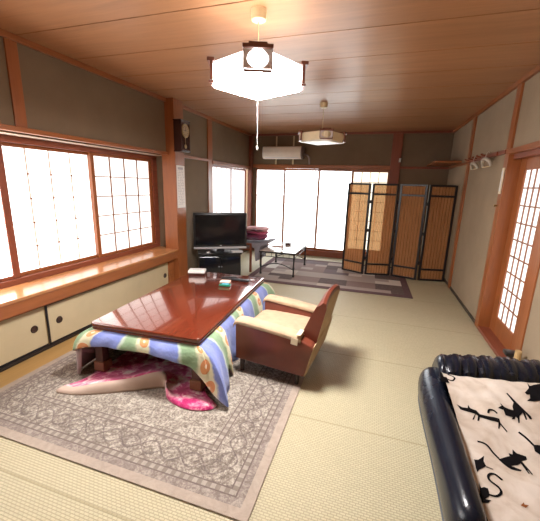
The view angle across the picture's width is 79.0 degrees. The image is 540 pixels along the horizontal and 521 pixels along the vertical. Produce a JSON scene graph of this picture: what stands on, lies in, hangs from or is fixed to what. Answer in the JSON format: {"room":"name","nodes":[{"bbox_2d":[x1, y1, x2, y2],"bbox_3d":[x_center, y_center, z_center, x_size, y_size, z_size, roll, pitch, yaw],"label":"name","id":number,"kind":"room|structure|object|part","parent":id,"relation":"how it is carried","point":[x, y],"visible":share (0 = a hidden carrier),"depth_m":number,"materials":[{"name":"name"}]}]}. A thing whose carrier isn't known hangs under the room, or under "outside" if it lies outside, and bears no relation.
{"room":"traditional dwelling","nodes":[
{"label":"traditional dwelling","id":0,"kind":"room"},
{"bbox_2d":[76,348,95,373],"bbox_3d":[-1.398,0.682,2.680,0.087,0.235,0.537,3,13,5],"label":"drape","id":1,"kind":"object","parent":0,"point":[84,356],"depth_m":2.53,"materials":[{"name":"pink fabric"}]},
{"bbox_2d":[0,36,248,269],"bbox_3d":[-1.784,-0.662,3.599,0.367,2.450,7.664,6,14,17],"label":"wall","id":2,"kind":"structure","parent":0,"point":[61,97],"depth_m":3.30,"materials":[{"name":"paint"}]},
{"bbox_2d":[3,37,27,127],"bbox_3d":[-1.892,-1.303,2.430,0.032,0.600,0.090,6,14,17],"label":"trim","id":3,"kind":"structure","parent":2,"relation":"attached to","point":[10,47],"depth_m":2.42,"materials":[{"name":"brown wood"}]},
{"bbox_2d":[0,334,78,387],"bbox_3d":[-1.962,0.866,2.398,0.225,0.006,4.690,6,14,17],"label":"trim","id":4,"kind":"structure","parent":2,"relation":"attached to","point":[33,363],"depth_m":2.62,"materials":[{"name":"brown wood"}]},
{"bbox_2d":[0,134,160,288],"bbox_3d":[-2.149,-0.398,2.787,0.100,1.252,3.720,6,14,17],"label":"window","id":5,"kind":"structure","parent":2,"relation":"in","point":[64,207],"depth_m":3.26,"materials":[{"name":"white paper"}]},
{"bbox_3d":[-2.299,-0.302,2.279,0.006,1.056,0.825,6,14,17],"label":"pane","id":6,"kind":"part","parent":5,"relation":"part of","materials":[{"name":"white paper"}]},
{"bbox_3d":[-2.299,-0.302,2.279,0.030,1.116,0.945,6,14,17],"label":"sash","id":7,"kind":"part","parent":5,"relation":"part of","materials":[{"name":"white paper"}]},
{"bbox_3d":[-2.057,-0.491,3.123,0.030,1.116,0.940,6,14,17],"label":"sash","id":8,"kind":"part","parent":5,"relation":"part of","materials":[{"name":"white paper"}]},
{"bbox_3d":[-2.057,-0.491,3.123,0.006,1.056,0.870,6,14,17],"label":"pane","id":9,"kind":"part","parent":5,"relation":"part of","materials":[{"name":"white paper"}]},
{"bbox_3d":[-1.742,-0.677,3.965,0.030,1.116,0.975,6,14,17],"label":"sash","id":10,"kind":"part","parent":5,"relation":"part of","materials":[{"name":"white paper"}]},
{"bbox_3d":[-1.742,-0.677,3.965,0.006,1.056,0.885,6,14,17],"label":"pane","id":11,"kind":"part","parent":5,"relation":"part of","materials":[{"name":"white paper"}]},
{"bbox_2d":[0,131,161,155],"bbox_3d":[-2.080,-1.008,2.628,0.227,0.007,3.720,6,14,17],"label":"trim","id":12,"kind":"structure","parent":2,"relation":"attached to","point":[1,132],"depth_m":3.05,"materials":[{"name":"brown wood"}]},
{"bbox_2d":[0,28,165,101],"bbox_3d":[-2.017,-1.508,1.893,0.030,0.045,4.700,6,14,17],"label":"trim","id":13,"kind":"structure","parent":2,"relation":"attached to","point":[3,33],"depth_m":2.82,"materials":[{"name":"brown wood"}]},
{"bbox_2d":[0,124,168,154],"bbox_3d":[-2.043,-0.890,2.034,0.055,0.037,4.690,6,14,17],"label":"trim","id":14,"kind":"structure","parent":2,"relation":"attached to","point":[5,127],"depth_m":2.88,"materials":[{"name":"brown wood"}]},
{"bbox_2d":[0,246,177,320],"bbox_3d":[-2.142,0.362,2.396,0.407,0.128,4.745,6,14,17],"label":"window sill","id":15,"kind":"structure","parent":2,"relation":"attached to","point":[24,297],"depth_m":3.01,"materials":[{"name":"brown wood"}]},
{"bbox_2d":[162,98,187,279],"bbox_3d":[-1.285,-0.840,4.426,0.196,2.450,0.220,6,14,17],"label":"trim","id":16,"kind":"structure","parent":2,"relation":"attached to","point":[175,217],"depth_m":4.33,"materials":[{"name":"brown wood"}]},
{"bbox_2d":[176,165,184,207],"bbox_3d":[-1.185,-0.980,4.365,0.002,0.547,0.185,6,14,17],"label":"paper","id":17,"kind":"object","parent":2,"relation":"attached to","point":[179,169],"visible":1,"depth_m":4.36,"materials":[{"name":"grey paper"}]},
{"bbox_2d":[173,119,190,152],"bbox_3d":[-1.121,-1.582,4.180,0.118,0.383,0.224,6,14,17],"label":"wall clock","id":18,"kind":"object","parent":2,"relation":"attached to","point":[181,127],"visible":1,"depth_m":4.12,"materials":[{"name":"brown wood"}]},
{"bbox_2d":[184,155,208,160],"bbox_3d":[-1.128,-1.508,4.807,0.030,0.037,0.900,6,14,17],"label":"trim","id":19,"kind":"structure","parent":2,"relation":"attached to","point":[185,156],"depth_m":4.87,"materials":[{"name":"brown wood"}]},
{"bbox_2d":[207,119,212,212],"bbox_3d":[-0.998,-1.062,5.418,0.045,2.450,0.150,6,14,17],"label":"trim","id":20,"kind":"structure","parent":2,"relation":"attached to","point":[209,122],"depth_m":5.29,"materials":[{"name":"brown wood"}]},
{"bbox_2d":[183,105,251,135],"bbox_3d":[-0.811,-2.319,5.536,0.030,0.045,2.784,6,14,17],"label":"trim","id":21,"kind":"structure","parent":2,"relation":"attached to","point":[188,109],"depth_m":5.24,"materials":[{"name":"brown wood"}]},
{"bbox_2d":[213,165,245,212],"bbox_3d":[-0.776,-1.085,6.308,0.060,1.365,1.650,6,14,17],"label":"window","id":22,"kind":"structure","parent":2,"relation":"in","point":[229,183],"depth_m":6.17,"materials":[{"name":"white glass"}]},
{"bbox_3d":[-0.883,-1.002,5.937,0.006,1.305,0.770,6,14,17],"label":"pane","id":23,"kind":"part","parent":22,"relation":"part of","materials":[{"name":"white glass"}]},
{"bbox_3d":[-0.883,-1.002,5.937,0.030,1.365,0.860,6,14,17],"label":"sash","id":24,"kind":"part","parent":22,"relation":"part of","materials":[{"name":"white paper"}]},
{"bbox_3d":[-0.679,-1.161,6.647,0.006,1.305,0.810,6,14,17],"label":"pane","id":25,"kind":"part","parent":22,"relation":"part of","materials":[{"name":"white glass"}]},
{"bbox_3d":[-0.679,-1.161,6.647,0.030,1.365,0.930,6,14,17],"label":"sash","id":26,"kind":"part","parent":22,"relation":"part of","materials":[{"name":"white paper"}]},
{"bbox_2d":[212,160,249,169],"bbox_3d":[-0.713,-1.777,6.133,0.090,0.065,1.670,6,14,17],"label":"trim","id":27,"kind":"structure","parent":2,"relation":"attached to","point":[218,163],"depth_m":5.96,"materials":[{"name":"brown wood"}]},
{"bbox_2d":[247,136,253,250],"bbox_3d":[-0.426,-1.407,7.065,0.080,2.410,0.124,6,14,17],"label":"trim","id":28,"kind":"structure","parent":2,"relation":"attached to","point":[251,138],"depth_m":6.97,"materials":[{"name":"brown wood"}]},
{"bbox_2d":[0,250,496,520],"bbox_3d":[0.075,0.750,3.298,4.550,0.060,7.864,6,14,17],"label":"floor","id":29,"kind":"structure","parent":0,"point":[352,446],"depth_m":1.86,"materials":[{"name":"beige wicker"}]},
{"bbox_2d":[0,260,174,371],"bbox_3d":[-2.181,0.636,2.419,0.303,0.416,4.650,6,14,17],"label":"base cabinet","id":30,"kind":"object","parent":29,"relation":"on","point":[23,336],"visible":0.69,"depth_m":2.98,"materials":[{"name":"paint"}]},
{"bbox_3d":[-2.060,0.646,2.395,0.012,0.359,0.945,6,14,17],"label":"sliding door","id":31,"kind":"part","parent":30,"relation":"part of","materials":[{"name":"paper"}]},
{"bbox_3d":[-1.946,0.570,2.709,0.006,0.064,0.064,6,14,17],"label":"finger pull","id":32,"kind":"part","parent":30,"relation":"part of","materials":[{"name":"brown metal"}]},
{"bbox_3d":[-1.869,0.525,2.910,0.006,0.064,0.064,6,14,17],"label":"finger pull","id":33,"kind":"part","parent":30,"relation":"part of","materials":[{"name":"brown metal"}]},
{"bbox_3d":[-1.766,0.455,3.253,0.012,0.359,0.970,6,14,17],"label":"sliding door","id":34,"kind":"part","parent":30,"relation":"part of","materials":[{"name":"paper"}]},
{"bbox_3d":[-1.508,0.275,4.062,0.012,0.359,0.805,6,14,17],"label":"sliding door","id":35,"kind":"part","parent":30,"relation":"part of","materials":[{"name":"paper"}]},
{"bbox_2d":[0,349,303,520],"bbox_3d":[-0.652,0.792,2.873,1.970,0.008,2.500,6,14,17],"label":"area rug","id":36,"kind":"object","parent":29,"relation":"on","point":[218,460],"visible":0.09,"depth_m":1.93,"materials":[{"name":"grey carpet"}]},
{"bbox_2d":[56,351,216,410],"bbox_3d":[-0.824,0.826,2.448,1.096,0.107,0.800,6,14,17],"label":"blanket","id":37,"kind":"object","parent":36,"relation":"on","point":[131,371],"visible":0.76,"depth_m":2.32,"materials":[{"name":"pink fabric"}]},
{"bbox_2d":[91,272,263,390],"bbox_3d":[-0.693,0.512,3.065,0.889,0.394,1.577,5,13,14],"label":"table","id":38,"kind":"object","parent":36,"relation":"on","point":[188,309],"visible":0.79,"depth_m":2.62,"materials":[{"name":"brown wood"}]},
{"bbox_3d":[-1.272,0.655,2.474,0.066,0.202,0.066,5,13,14],"label":"leg","id":39,"kind":"part","parent":38,"relation":"part of","materials":[{"name":"wood"}]},
{"bbox_2d":[73,283,275,406],"bbox_3d":[-0.643,0.551,3.080,1.296,0.362,1.798,5,13,14],"label":"quilt","id":40,"kind":"object","parent":38,"relation":"on","point":[212,360],"visible":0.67,"depth_m":2.30,"materials":[{"name":"fabric"}]},
{"bbox_3d":[-0.688,0.363,3.031,0.873,0.020,1.571,5,13,14],"label":"moulding","id":41,"kind":"part","parent":38,"relation":"part of","materials":[{"name":"brown wood"}]},
{"bbox_3d":[-0.501,0.723,2.275,0.066,0.202,0.066,5,13,14],"label":"leg","id":42,"kind":"part","parent":38,"relation":"part of","materials":[{"name":"wood"}]},
{"bbox_2d":[188,268,205,273],"bbox_3d":[-0.839,0.120,3.776,0.190,0.037,0.130,1,13,-2],"label":"case","id":43,"kind":"object","parent":38,"relation":"on","point":[191,270],"visible":1,"depth_m":3.72,"materials":[{"name":"white plastic"}]},
{"bbox_2d":[219,283,230,286],"bbox_3d":[-0.456,0.246,3.322,0.115,0.019,0.075,4,13,9],"label":"packet","id":44,"kind":"object","parent":38,"relation":"on","point":[220,284],"visible":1,"depth_m":3.30,"materials":[{"name":"green plastic"}]},
{"bbox_2d":[221,276,236,278],"bbox_3d":[-0.448,0.186,3.581,0.170,0.018,0.042,-1,13,-11],"label":"remote control","id":45,"kind":"object","parent":38,"relation":"on","point":[227,277],"visible":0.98,"depth_m":3.56,"materials":[{"name":"black plastic"}]},
{"bbox_2d":[231,278,249,281],"bbox_3d":[-0.318,0.207,3.499,0.200,0.020,0.050,6,14,20],"label":"remote control","id":46,"kind":"object","parent":38,"relation":"on","point":[234,279],"visible":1,"depth_m":3.49,"materials":[{"name":"black plastic"}]},
{"bbox_2d":[233,284,339,384],"bbox_3d":[0.161,0.510,2.673,0.685,0.674,0.688,7,14,21],"label":"armchair","id":47,"kind":"object","parent":36,"relation":"on","point":[288,335],"visible":1,"depth_m":2.43,"materials":[{"name":"brown leather"}]},
{"bbox_3d":[-0.217,0.802,2.584,0.044,0.126,0.044,7,14,21],"label":"leg","id":48,"kind":"part","parent":47,"relation":"part of","materials":[{"name":"wood"}]},
{"bbox_3d":[-0.011,0.499,2.434,0.540,0.103,0.119,7,14,21],"label":"arm","id":49,"kind":"part","parent":47,"relation":"part of","materials":[{"name":"beige fabric"}]},
{"bbox_3d":[0.032,0.643,2.447,0.611,0.328,0.095,7,14,21],"label":"arm","id":50,"kind":"part","parent":47,"relation":"part of","materials":[{"name":"red plastic"}]},
{"bbox_3d":[0.084,0.525,2.712,0.506,0.075,0.488,7,14,21],"label":"seat","id":51,"kind":"part","parent":47,"relation":"part of","materials":[{"name":"beige fabric"}]},
{"bbox_3d":[0.247,0.531,2.958,0.611,0.328,0.095,7,14,21],"label":"arm","id":52,"kind":"part","parent":47,"relation":"part of","materials":[{"name":"beige fabric"}]},
{"bbox_3d":[0.204,0.387,2.944,0.540,0.103,0.119,7,14,21],"label":"arm","id":53,"kind":"part","parent":47,"relation":"part of","materials":[{"name":"beige fabric"}]},
{"bbox_3d":[0.199,0.852,2.420,0.044,0.126,0.044,7,14,21],"label":"leg","id":54,"kind":"part","parent":47,"relation":"part of","materials":[{"name":"wood"}]},
{"bbox_3d":[0.398,0.657,2.609,0.060,0.240,0.650,7,14,21],"label":"panel","id":55,"kind":"part","parent":47,"relation":"part of","materials":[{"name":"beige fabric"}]},
{"bbox_3d":[0.392,0.486,2.574,0.192,0.569,0.490,7,14,21],"label":"backrest","id":56,"kind":"part","parent":47,"relation":"part of","materials":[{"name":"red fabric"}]},
{"bbox_2d":[198,249,241,274],"bbox_3d":[-0.789,0.057,5.096,0.640,0.430,0.400,-2,13,-14],"label":"stand","id":57,"kind":"object","parent":29,"relation":"on","point":[226,263],"visible":0.62,"depth_m":4.93,"materials":[{"name":"black plastic"}]},
{"bbox_3d":[-0.896,0.114,4.900,0.300,0.340,0.010,-2,13,-14],"label":"glass door","id":58,"kind":"part","parent":57,"relation":"part of","materials":[{"name":"black glass"}]},
{"bbox_2d":[193,212,246,253],"bbox_3d":[-0.743,-0.420,4.898,0.785,0.586,0.300,-2,13,-14],"label":"television","id":59,"kind":"object","parent":57,"relation":"on","point":[220,232],"visible":1,"depth_m":4.84,"materials":[{"name":"black plastic"}]},
{"bbox_3d":[-0.599,0.105,4.974,0.300,0.340,0.010,-2,13,-14],"label":"glass door","id":60,"kind":"part","parent":57,"relation":"part of","materials":[{"name":"black glass"}]},
{"bbox_2d":[231,250,242,252],"bbox_3d":[-0.498,-0.137,4.964,0.170,0.022,0.092,-2,13,-14],"label":"box","id":61,"kind":"object","parent":57,"relation":"on","point":[232,251],"visible":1,"depth_m":4.93,"materials":[{"name":"white plastic"}]},
{"bbox_2d":[238,238,275,271],"bbox_3d":[-0.342,-0.261,5.699,0.803,0.800,0.555,6,14,17],"label":"wooden chair","id":62,"kind":"object","parent":29,"relation":"on","point":[256,245],"visible":0.49,"depth_m":5.46,"materials":[{"name":"brown wood"}]},
{"bbox_3d":[-0.470,-0.259,5.742,0.525,0.030,0.555,6,14,17],"label":"seat frame","id":63,"kind":"part","parent":62,"relation":"part of","materials":[{"name":"brown wood"}]},
{"bbox_3d":[-0.323,-0.032,5.467,0.034,0.460,0.034,6,14,17],"label":"leg","id":64,"kind":"part","parent":62,"relation":"part of","materials":[{"name":"brown wood"}]},
{"bbox_2d":[247,233,267,239],"bbox_3d":[-0.294,-0.419,5.651,0.496,0.100,0.400,4,13,11],"label":"folded blanket","id":65,"kind":"object","parent":62,"relation":"on","point":[250,236],"visible":0.44,"depth_m":5.50,"materials":[{"name":"fabric"}]},
{"bbox_2d":[247,230,268,235],"bbox_3d":[-0.259,-0.481,5.630,0.439,0.075,0.380,7,14,23],"label":"floor cushion","id":66,"kind":"object","parent":65,"relation":"on","point":[251,231],"visible":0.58,"depth_m":5.48,"materials":[{"name":"fabric"}]},
{"bbox_2d":[247,226,268,231],"bbox_3d":[-0.214,-0.540,5.592,0.405,0.075,0.340,4,13,9],"label":"floor cushion","id":67,"kind":"object","parent":66,"relation":"on","point":[249,228],"visible":0.88,"depth_m":5.48,"materials":[{"name":"fabric"}]},
{"bbox_2d":[248,256,412,298],"bbox_3d":[1.006,0.216,5.561,2.445,0.008,1.770,5,14,16],"label":"rug","id":68,"kind":"object","parent":29,"relation":"on","point":[316,273],"visible":0.76,"depth_m":5.28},
{"bbox_2d":[259,242,306,276],"bbox_3d":[0.246,-0.041,5.688,0.602,0.390,0.917,6,14,17],"label":"coffee table","id":69,"kind":"object","parent":68,"relation":"on","point":[293,249],"visible":0.95,"depth_m":5.40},
{"bbox_3d":[-0.152,0.035,5.369,0.042,0.366,0.042,6,14,17],"label":"leg","id":70,"kind":"part","parent":69,"relation":"part of","materials":[{"name":"black metal"}]},
{"bbox_3d":[0.375,0.087,5.206,0.042,0.366,0.042,6,14,17],"label":"leg","id":71,"kind":"part","parent":69,"relation":"part of","materials":[{"name":"black metal"}]},
{"bbox_2d":[342,183,457,281],"bbox_3d":[2.008,-0.465,5.266,1.616,1.493,0.170,7,14,21],"label":"folding screen","id":72,"kind":"object","parent":68,"relation":"on","point":[365,193],"visible":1,"depth_m":5.23,"materials":[{"name":"black paint"}]},
{"bbox_3d":[1.437,-0.533,5.487,0.355,1.439,0.004,13,18,41],"label":"reed panel","id":73,"kind":"part","parent":72,"relation":"part of","materials":[{"name":"brown wicker"}]},
{"bbox_3d":[1.437,-0.533,5.487,0.405,1.493,0.022,13,18,41],"label":"panel frame","id":74,"kind":"part","parent":72,"relation":"part of","materials":[{"name":"black paint"}]},
{"bbox_3d":[1.811,-0.485,5.329,0.410,1.493,0.022,3,13,5],"label":"panel frame","id":75,"kind":"part","parent":72,"relation":"part of","materials":[{"name":"black paint"}]},
{"bbox_3d":[1.811,-0.485,5.329,0.360,1.439,0.004,3,13,5],"label":"reed panel","id":76,"kind":"part","parent":72,"relation":"part of","materials":[{"name":"brown wicker"}]},
{"bbox_3d":[2.196,-0.444,5.198,0.347,1.439,0.004,10,16,33],"label":"reed panel","id":77,"kind":"part","parent":72,"relation":"part of","materials":[{"name":"brown wicker"}]},
{"bbox_3d":[2.196,-0.444,5.198,0.398,1.493,0.022,10,16,33],"label":"panel frame","id":78,"kind":"part","parent":72,"relation":"part of","materials":[{"name":"black paint"}]},
{"bbox_3d":[2.583,-0.402,5.066,0.402,1.493,0.022,3,13,5],"label":"panel frame","id":79,"kind":"part","parent":72,"relation":"part of","materials":[{"name":"black paint"}]},
{"bbox_3d":[2.583,-0.402,5.066,0.352,1.439,0.004,3,13,5],"label":"reed panel","id":80,"kind":"part","parent":72,"relation":"part of","materials":[{"name":"brown wicker"}]},
{"bbox_2d":[418,354,539,520],"bbox_3d":[1.110,0.896,1.422,0.813,0.543,1.353,6,14,17],"label":"sofa","id":81,"kind":"object","parent":29,"relation":"on","point":[459,498],"visible":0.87,"depth_m":1.46,"materials":[{"name":"black leather"}]},
{"bbox_3d":[0.774,0.908,1.504,0.135,0.464,0.985,6,14,17],"label":"arm","id":82,"kind":"part","parent":81,"relation":"part of","materials":[{"name":"black leather"}]},
{"bbox_3d":[1.108,1.020,1.249,0.690,0.373,0.980,6,14,17],"label":"seat","id":83,"kind":"part","parent":81,"relation":"part of","materials":[{"name":"beige fabric"}]},
{"bbox_3d":[1.296,0.800,1.850,0.778,0.540,0.273,3,13,6],"label":"backrest","id":84,"kind":"part","parent":81,"relation":"part of","materials":[{"name":"black leather"}]},
{"bbox_2d":[440,371,539,520],"bbox_3d":[1.092,0.755,1.238,0.716,0.128,1.078,6,14,17],"label":"blanket","id":85,"kind":"object","parent":81,"relation":"on","point":[498,420],"visible":0.99,"depth_m":1.38,"materials":[{"name":"beige fabric"}]},
{"bbox_2d":[503,349,521,360],"bbox_3d":[1.882,0.806,2.567,0.087,0.262,0.127,6,14,17],"label":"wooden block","id":86,"kind":"object","parent":29,"relation":"on","point":[517,354],"visible":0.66,"depth_m":2.54,"materials":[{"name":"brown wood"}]},
{"bbox_3d":[1.889,0.817,2.522,0.044,0.262,0.044,6,14,17],"label":"post","id":87,"kind":"part","parent":86,"relation":"part of","materials":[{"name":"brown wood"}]},
{"bbox_2d":[0,0,539,133],"bbox_3d":[0.098,-1.694,2.747,4.450,0.050,7.864,6,14,17],"label":"ceiling","id":88,"kind":"structure","parent":0,"point":[377,65],"depth_m":2.47,"materials":[{"name":"brown wood"}]},
{"bbox_2d":[207,6,308,149],"bbox_3d":[-0.076,-1.101,2.035,0.540,0.794,0.540,13,17,41],"label":"pendant lamp","id":89,"kind":"object","parent":88,"relation":"hanging from","point":[256,72],"visible":1,"depth_m":1.91,"materials":[{"name":"beige plastic"}]},
{"bbox_3d":[-0.219,-1.106,1.875,0.379,0.120,0.013,13,17,41],"label":"panel","id":90,"kind":"part","parent":89,"relation":"part of","materials":[{"name":"white paper"}]},
{"bbox_2d":[213,73,301,99],"bbox_3d":[-0.077,-1.071,2.042,0.417,0.015,0.417,13,17,41],"label":"diffuser","id":91,"kind":"object","parent":89,"relation":"attached to","point":[267,85],"depth_m":1.97,"materials":[{"name":"white plastic"}]},
{"bbox_3d":[-0.065,-1.073,1.754,0.040,0.120,0.016,1,13,-2],"label":"corner pane","id":92,"kind":"part","parent":89,"relation":"part of","materials":[{"name":"white"}]},
{"bbox_3d":[0.079,-1.100,1.887,0.013,0.120,0.379,13,17,41],"label":"panel","id":93,"kind":"part","parent":89,"relation":"part of","materials":[{"name":"white paper"}]},
{"bbox_2d":[298,102,346,144],"bbox_3d":[0.665,-1.730,4.132,0.540,0.475,0.540,13,17,41],"label":"pendant lamp","id":94,"kind":"object","parent":88,"relation":"hanging from","point":[324,136],"visible":1,"depth_m":4.04,"materials":[{"name":"beige paper"}]},
{"bbox_3d":[0.517,-1.531,4.019,0.379,0.100,0.013,13,17,41],"label":"panel","id":95,"kind":"part","parent":94,"relation":"part of","materials":[{"name":"paper"}]},
{"bbox_2d":[300,139,342,144],"bbox_3d":[0.659,-1.506,4.184,0.417,0.015,0.417,13,17,41],"label":"diffuser","id":96,"kind":"object","parent":94,"relation":"attached to","point":[309,141],"depth_m":4.10,"materials":[{"name":"white plastic"}]},
{"bbox_3d":[0.815,-1.525,4.032,0.013,0.100,0.379,13,17,41],"label":"panel","id":97,"kind":"part","parent":94,"relation":"part of","materials":[{"name":"paper"}]},
{"bbox_2d":[246,133,453,266],"bbox_3d":[1.434,-1.264,6.591,4.122,2.450,0.120,6,14,17],"label":"wall","id":98,"kind":"structure","parent":0,"point":[420,149],"depth_m":6.17,"materials":[{"name":"paint"}]},
{"bbox_2d":[262,136,309,164],"bbox_3d":[0.332,-2.212,6.551,0.963,0.548,0.207,6,14,17],"label":"air conditioner","id":99,"kind":"object","parent":98,"relation":"attached to","point":[276,152],"visible":1,"depth_m":6.50,"materials":[{"name":"white plastic"}]},
{"bbox_2d":[254,249,380,260],"bbox_3d":[0.935,-0.167,6.962,2.700,0.118,0.150,6,14,17],"label":"trim","id":100,"kind":"structure","parent":98,"relation":"attached to","point":[309,252],"depth_m":6.80,"materials":[{"name":"brown wood"}]},
{"bbox_2d":[253,164,389,169],"bbox_3d":[0.950,-1.873,6.556,2.760,0.075,0.070,6,14,17],"label":"trim","id":101,"kind":"structure","parent":98,"relation":"attached to","point":[367,167],"depth_m":6.48,"materials":[{"name":"brown wood"}]},
{"bbox_2d":[255,168,389,255],"bbox_3d":[0.963,-1.035,6.778,2.695,1.657,0.074,6,14,17],"label":"window","id":102,"kind":"structure","parent":98,"relation":"in","point":[358,175],"depth_m":6.51,"materials":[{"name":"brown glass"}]},
{"bbox_3d":[-0.012,-1.131,7.072,0.650,1.657,0.028,6,14,17],"label":"sliding frame","id":103,"kind":"part","parent":102,"relation":"part of","materials":[{"name":"white paper"}]},
{"bbox_3d":[0.642,-1.073,6.901,0.755,1.657,0.028,6,14,17],"label":"sliding frame","id":104,"kind":"part","parent":102,"relation":"part of","materials":[{"name":"white paper"}]},
{"bbox_3d":[1.282,-1.001,6.673,0.690,1.657,0.028,6,14,17],"label":"sliding frame","id":105,"kind":"part","parent":102,"relation":"part of","materials":[{"name":"white paper"}]},
{"bbox_3d":[1.912,-0.935,6.463,0.685,1.657,0.030,6,14,17],"label":"sash","id":106,"kind":"part","parent":102,"relation":"part of","materials":[{"name":"white paper"}]},
{"bbox_3d":[1.913,-0.959,6.457,0.625,1.507,0.006,6,14,17],"label":"pane","id":107,"kind":"part","parent":102,"relation":"part of","materials":[{"name":"white glass"}]},
{"bbox_2d":[252,130,452,135],"bbox_3d":[1.406,-2.426,6.261,3.802,0.040,0.030,6,14,17],"label":"trim","id":108,"kind":"structure","parent":98,"relation":"attached to","point":[442,131],"depth_m":6.06,"materials":[{"name":"brown wood"}]},
{"bbox_2d":[381,134,403,261],"bbox_3d":[2.322,-1.145,6.275,0.175,2.410,0.090,6,14,17],"label":"trim","id":109,"kind":"structure","parent":98,"relation":"attached to","point":[397,144],"depth_m":6.12,"materials":[{"name":"brown wood"}]},
{"bbox_2d":[400,167,448,168],"bbox_3d":[2.800,-1.687,5.970,0.840,0.040,0.018,6,14,17],"label":"trim","id":110,"kind":"structure","parent":98,"relation":"attached to","point":[400,167],"depth_m":5.96,"materials":[{"name":"brown wood"}]},
{"bbox_2d":[435,72,539,360],"bbox_3d":[2.103,-0.273,2.400,0.200,2.450,7.664,6,14,17],"label":"wall","id":111,"kind":"structure","parent":0,"point":[493,125],"depth_m":3.79,"materials":[{"name":"beige paint"}]},
{"bbox_2d":[434,266,474,323],"bbox_3d":[2.703,0.399,4.924,0.012,0.035,2.884,6,14,17],"label":"baseboard","id":112,"kind":"structure","parent":111,"relation":"attached to","point":[446,282],"depth_m":4.26,"materials":[{"name":"paint"}]},
{"bbox_2d":[448,162,466,168],"bbox_3d":[2.982,-1.511,5.214,0.016,0.040,1.344,6,14,17],"label":"trim","id":113,"kind":"structure","parent":111,"relation":"attached to","point":[463,163],"depth_m":5.13,"materials":[{"name":"brown wood"}]},
{"bbox_2d":[427,161,461,165],"bbox_3d":[2.882,-1.612,5.464,0.368,0.034,0.930,6,14,17],"label":"corner shelf","id":114,"kind":"object","parent":113,"relation":"on","point":[435,163],"visible":1,"depth_m":5.24,"materials":[{"name":"brown wood"}]},
{"bbox_2d":[448,116,477,287],"bbox_3d":[2.749,-0.765,4.691,0.030,2.410,0.120,6,14,17],"label":"trim","id":115,"kind":"structure","parent":111,"relation":"attached to","point":[476,117],"depth_m":4.65,"materials":[{"name":"brown wood"}]},
{"bbox_2d":[464,152,497,162],"bbox_3d":[2.487,-1.232,3.909,0.077,0.058,1.140,6,14,17],"label":"hook rail","id":116,"kind":"object","parent":111,"relation":"attached to","point":[470,160],"visible":0.96,"depth_m":3.87,"materials":[{"name":"brown wood"}]},
{"bbox_2d":[470,157,477,169],"bbox_3d":[2.517,-1.210,4.044,0.062,0.168,0.275,6,14,17],"label":"hanger","id":117,"kind":"object","parent":116,"relation":"hanging from","point":[475,164],"visible":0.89,"depth_m":4.01,"materials":[{"name":"plastic"}]},
{"bbox_2d":[481,152,491,167],"bbox_3d":[2.366,-1.109,3.588,0.063,0.168,0.321,6,14,17],"label":"hanger","id":118,"kind":"object","parent":116,"relation":"hanging from","point":[485,158],"visible":1,"depth_m":3.55,"materials":[{"name":"plastic"}]},
{"bbox_2d":[468,149,505,163],"bbox_3d":[2.523,-1.208,3.849,0.030,0.040,1.420,6,14,17],"label":"trim","id":119,"kind":"structure","parent":111,"relation":"attached to","point":[503,152],"depth_m":3.31,"materials":[{"name":"brown wood"}]},
{"bbox_2d":[477,326,506,356],"bbox_3d":[2.167,0.808,3.096,0.160,0.035,0.850,6,14,17],"label":"trim","id":120,"kind":"structure","parent":111,"relation":"attached to","point":[497,347],"depth_m":3.17,"materials":[{"name":"brown wood"}]},
{"bbox_2d":[453,64,539,132],"bbox_3d":[2.027,-1.454,2.162,0.030,0.045,7.664,6,14,17],"label":"trim","id":121,"kind":"structure","parent":111,"relation":"attached to","point":[536,69],"depth_m":3.39,"materials":[{"name":"brown wood"}]},
{"bbox_2d":[474,83,524,327],"bbox_3d":[2.335,-0.447,3.267,0.140,2.410,0.110,6,14,17],"label":"trim","id":122,"kind":"structure","parent":111,"relation":"attached to","point":[505,200],"depth_m":3.26,"materials":[{"name":"brown wood"}]},
{"bbox_2d":[498,168,504,193],"bbox_3d":[2.271,-0.780,3.214,0.012,0.250,0.055,6,14,17],"label":"strip","id":123,"kind":"object","parent":111,"relation":"attached to","point":[503,169],"visible":1,"depth_m":3.20,"materials":[{"name":"beige paper"}]},
{"bbox_2d":[489,156,539,349],"bbox_3d":[2.233,-0.028,2.885,0.036,1.722,0.825,6,14,17],"label":"door","id":124,"kind":"structure","parent":111,"relation":"in","point":[524,225],"depth_m":2.97,"materials":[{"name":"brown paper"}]},
{"bbox_3d":[2.255,-0.082,2.936,0.006,1.425,0.445,6,14,17],"label":"pane","id":125,"kind":"part","parent":124,"relation":"part of","materials":[{"name":"white paper"}]},
{"bbox_2d":[507,140,539,153],"bbox_3d":[1.599,-0.540,0.912,0.135,0.045,4.700,6,14,17],"label":"trim","id":126,"kind":"structure","parent":111,"relation":"attached to","point":[534,145],"depth_m":2.76,"materials":[{"name":"brown wood"}]},
{"bbox_2d":[513,233,539,357],"bbox_3d":[2.071,0.044,2.468,0.120,1.800,0.100,6,14,17],"label":"trim","id":127,"kind":"structure","parent":111,"relation":"attached to","point":[536,263],"depth_m":2.53,"materials":[{"name":"brown wood"}]},
{"bbox_2d":[513,148,539,158],"bbox_3d":[1.643,-0.492,0.908,0.120,0.047,4.700,6,14,17],"label":"trim","id":128,"kind":"structure","parent":111,"relation":"attached to","point":[536,152],"depth_m":2.82,"materials":[{"name":"brown wood"}]},
{"label":"outside","id":129,"kind":"structure","parent":0,"visible":0},
{"bbox_2d":[266,231,343,249],"bbox_3d":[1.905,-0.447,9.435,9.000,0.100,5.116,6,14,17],"label":"ground","id":130,"kind":"structure","parent":129,"point":[335,242],"depth_m":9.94,"materials":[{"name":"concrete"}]},
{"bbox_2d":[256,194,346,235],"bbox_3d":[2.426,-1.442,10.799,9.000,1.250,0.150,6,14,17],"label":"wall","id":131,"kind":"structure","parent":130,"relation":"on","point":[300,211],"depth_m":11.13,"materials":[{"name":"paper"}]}
]}

